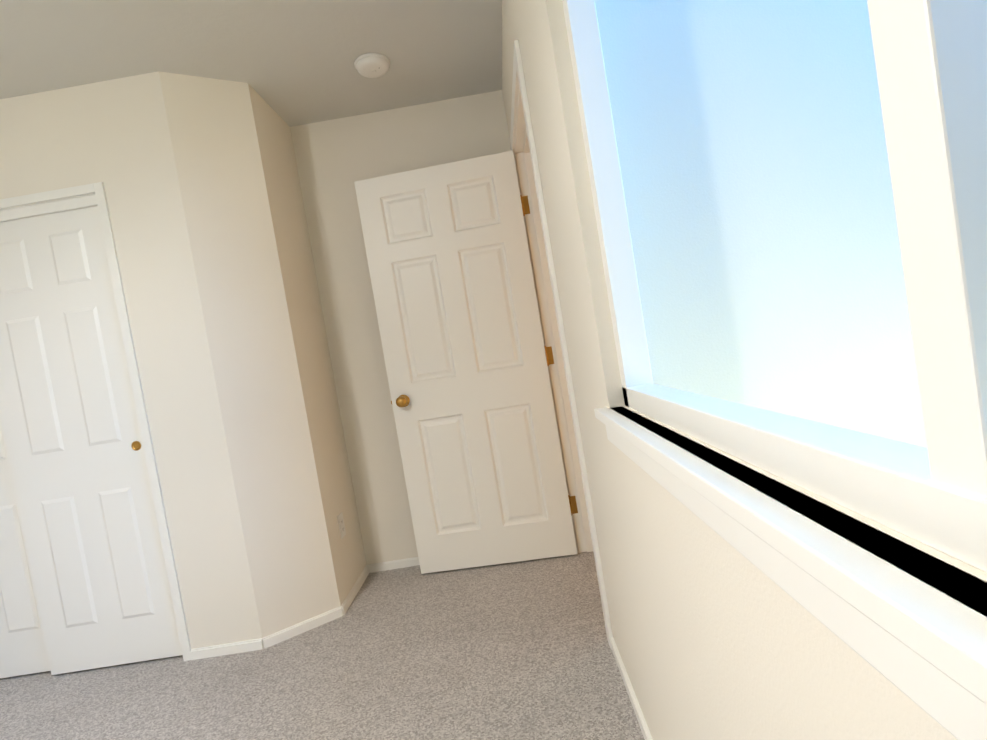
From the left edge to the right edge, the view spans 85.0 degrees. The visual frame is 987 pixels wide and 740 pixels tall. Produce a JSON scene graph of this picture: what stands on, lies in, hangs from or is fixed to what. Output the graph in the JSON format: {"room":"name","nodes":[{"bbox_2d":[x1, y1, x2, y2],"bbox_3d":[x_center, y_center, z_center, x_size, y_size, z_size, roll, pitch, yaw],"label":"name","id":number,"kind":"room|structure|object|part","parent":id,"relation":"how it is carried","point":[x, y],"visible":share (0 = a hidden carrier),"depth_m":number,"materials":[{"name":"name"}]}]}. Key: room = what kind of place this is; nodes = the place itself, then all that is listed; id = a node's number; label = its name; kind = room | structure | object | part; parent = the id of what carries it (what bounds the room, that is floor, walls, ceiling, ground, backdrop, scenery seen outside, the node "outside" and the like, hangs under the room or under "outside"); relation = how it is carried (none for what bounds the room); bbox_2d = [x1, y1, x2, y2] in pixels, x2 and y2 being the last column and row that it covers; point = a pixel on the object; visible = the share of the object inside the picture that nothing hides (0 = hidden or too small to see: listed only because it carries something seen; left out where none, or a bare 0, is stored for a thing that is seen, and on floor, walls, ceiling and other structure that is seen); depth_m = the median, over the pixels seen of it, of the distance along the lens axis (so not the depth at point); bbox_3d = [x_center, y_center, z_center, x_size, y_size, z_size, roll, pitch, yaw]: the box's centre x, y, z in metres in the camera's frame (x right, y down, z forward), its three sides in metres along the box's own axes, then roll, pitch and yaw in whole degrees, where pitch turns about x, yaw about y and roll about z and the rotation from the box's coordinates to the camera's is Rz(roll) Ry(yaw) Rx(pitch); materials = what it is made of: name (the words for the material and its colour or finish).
{"room":"empty bedroom","nodes":[
{"label":"empty bedroom","id":0,"kind":"room"},
{"bbox_2d":[0,71,365,648],"bbox_3d":[-1.892,0.085,2.599,2.025,2.440,0.670,-9,2,1],"label":"wall","id":1,"kind":"structure","parent":0,"point":[197,176],"depth_m":2.29,"materials":[{"name":"beige paint"}]},
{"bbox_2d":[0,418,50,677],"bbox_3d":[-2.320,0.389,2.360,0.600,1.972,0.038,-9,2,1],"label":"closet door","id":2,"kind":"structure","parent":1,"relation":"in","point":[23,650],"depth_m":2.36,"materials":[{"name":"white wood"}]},
{"bbox_2d":[0,205,181,674],"bbox_3d":[-1.780,0.303,2.306,0.600,1.972,0.038,-9,2,1],"label":"closet door","id":3,"kind":"structure","parent":1,"relation":"in","point":[76,454],"depth_m":2.29,"materials":[{"name":"white wood"}]},
{"bbox_2d":[0,182,190,660],"bbox_3d":[-2.054,0.327,2.320,1.232,2.036,0.112,-9,2,1],"label":"trim","id":4,"kind":"structure","parent":1,"relation":"attached to","point":[67,203],"depth_m":2.24,"materials":[{"name":"white wood"}]},
{"bbox_2d":[190,638,263,659],"bbox_3d":[-1.134,1.188,2.290,0.310,0.043,0.012,-9,2,1],"label":"baseboard","id":5,"kind":"structure","parent":1,"relation":"attached to","point":[227,649],"depth_m":2.29,"materials":[{"name":"white wood"}]},
{"bbox_2d":[262,606,342,648],"bbox_3d":[-0.838,1.136,2.382,0.341,0.043,0.012,-11,3,-34],"label":"baseboard","id":6,"kind":"structure","parent":1,"relation":"attached to","point":[299,628],"depth_m":2.37,"materials":[{"name":"white wood"}]},
{"bbox_2d":[337,512,345,538],"bbox_3d":[-0.749,0.768,2.659,0.009,0.115,0.070,-9,2,1],"label":"outlet","id":7,"kind":"object","parent":1,"relation":"attached to","point":[340,519],"visible":1,"depth_m":2.65,"materials":[{"name":"white plastic"}]},
{"bbox_2d":[341,565,368,614],"bbox_3d":[-0.692,1.099,2.719,0.012,0.043,0.475,-9,2,1],"label":"baseboard","id":8,"kind":"structure","parent":1,"relation":"attached to","point":[352,594],"depth_m":2.67,"materials":[{"name":"white wood"}]},
{"bbox_2d":[0,0,501,126],"bbox_3d":[-0.958,-1.215,0.181,4.630,0.001,5.610,-9,2,1],"label":"ceiling","id":9,"kind":"structure","parent":0,"point":[291,63],"depth_m":2.14,"materials":[{"name":"white paint"}]},
{"bbox_2d":[354,53,389,77],"bbox_3d":[-0.536,-1.345,2.391,0.156,0.042,0.156,-9,2,1],"label":"smoke detector","id":10,"kind":"object","parent":9,"relation":"attached to","point":[372,65],"visible":0.98,"depth_m":2.35,"materials":[{"name":"white plastic"}]},
{"bbox_2d":[0,551,644,739],"bbox_3d":[-0.564,1.192,0.271,4.630,0.001,5.610,-9,2,1],"label":"floor","id":11,"kind":"structure","parent":0,"point":[520,650],"depth_m":1.99,"materials":[{"name":"carpet"}]},
{"bbox_2d":[290,90,510,564],"bbox_3d":[-0.660,-0.131,2.967,4.510,2.440,0.120,-9,2,1],"label":"wall","id":12,"kind":"structure","parent":0,"point":[336,159],"depth_m":2.89,"materials":[{"name":"beige paint"}]},
{"bbox_2d":[367,557,419,572],"bbox_3d":[-0.129,0.999,2.938,1.145,0.043,0.012,-9,2,1],"label":"baseboard","id":13,"kind":"structure","parent":12,"relation":"attached to","point":[394,564],"depth_m":2.94,"materials":[{"name":"white wood"}]},
{"bbox_2d":[502,0,986,739],"bbox_3d":[0.260,-0.178,0.203,0.120,2.440,5.370,-9,2,1],"label":"wall","id":14,"kind":"structure","parent":0,"point":[716,636],"depth_m":0.98,"materials":[{"name":"beige paint"}]},
{"bbox_2d":[354,150,577,573],"bbox_3d":[-0.124,-0.014,2.726,0.854,2.030,0.175,-9,2,5],"label":"entry door","id":15,"kind":"structure","parent":14,"relation":"in","point":[452,280],"depth_m":2.71,"materials":[{"name":"white wood"}]},
{"bbox_3d":[0.280,-0.067,2.714,0.040,1.636,0.012,-9,2,1],"label":"entry door hinge","id":16,"kind":"part","parent":15,"relation":"part of","materials":[{"name":"gold metal"}]},
{"bbox_2d":[510,40,612,647],"bbox_3d":[0.320,-0.095,2.305,0.150,2.103,0.941,-9,2,1],"label":"door frame","id":17,"kind":"structure","parent":14,"relation":"attached to","point":[522,145],"depth_m":2.68,"materials":[{"name":"white wood"}]},
{"bbox_2d":[610,637,652,739],"bbox_3d":[0.380,1.036,-0.281,0.012,0.043,4.310,-9,2,1],"label":"baseboard","id":18,"kind":"structure","parent":14,"relation":"attached to","point":[635,703],"depth_m":1.58,"materials":[{"name":"white wood"}]},
{"bbox_2d":[562,0,986,739],"bbox_3d":[0.196,-0.417,0.310,0.125,1.235,1.870,-9,2,1],"label":"window","id":19,"kind":"structure","parent":14,"relation":"in","point":[918,642],"depth_m":0.34,"materials":[{"name":"white"}]},
{"bbox_2d":[601,0,926,446],"bbox_3d":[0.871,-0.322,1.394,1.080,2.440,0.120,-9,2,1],"label":"window pane","id":20,"kind":"structure","parent":0,"point":[757,162],"depth_m":1.31,"materials":[{"name":"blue glass"}]}
]}

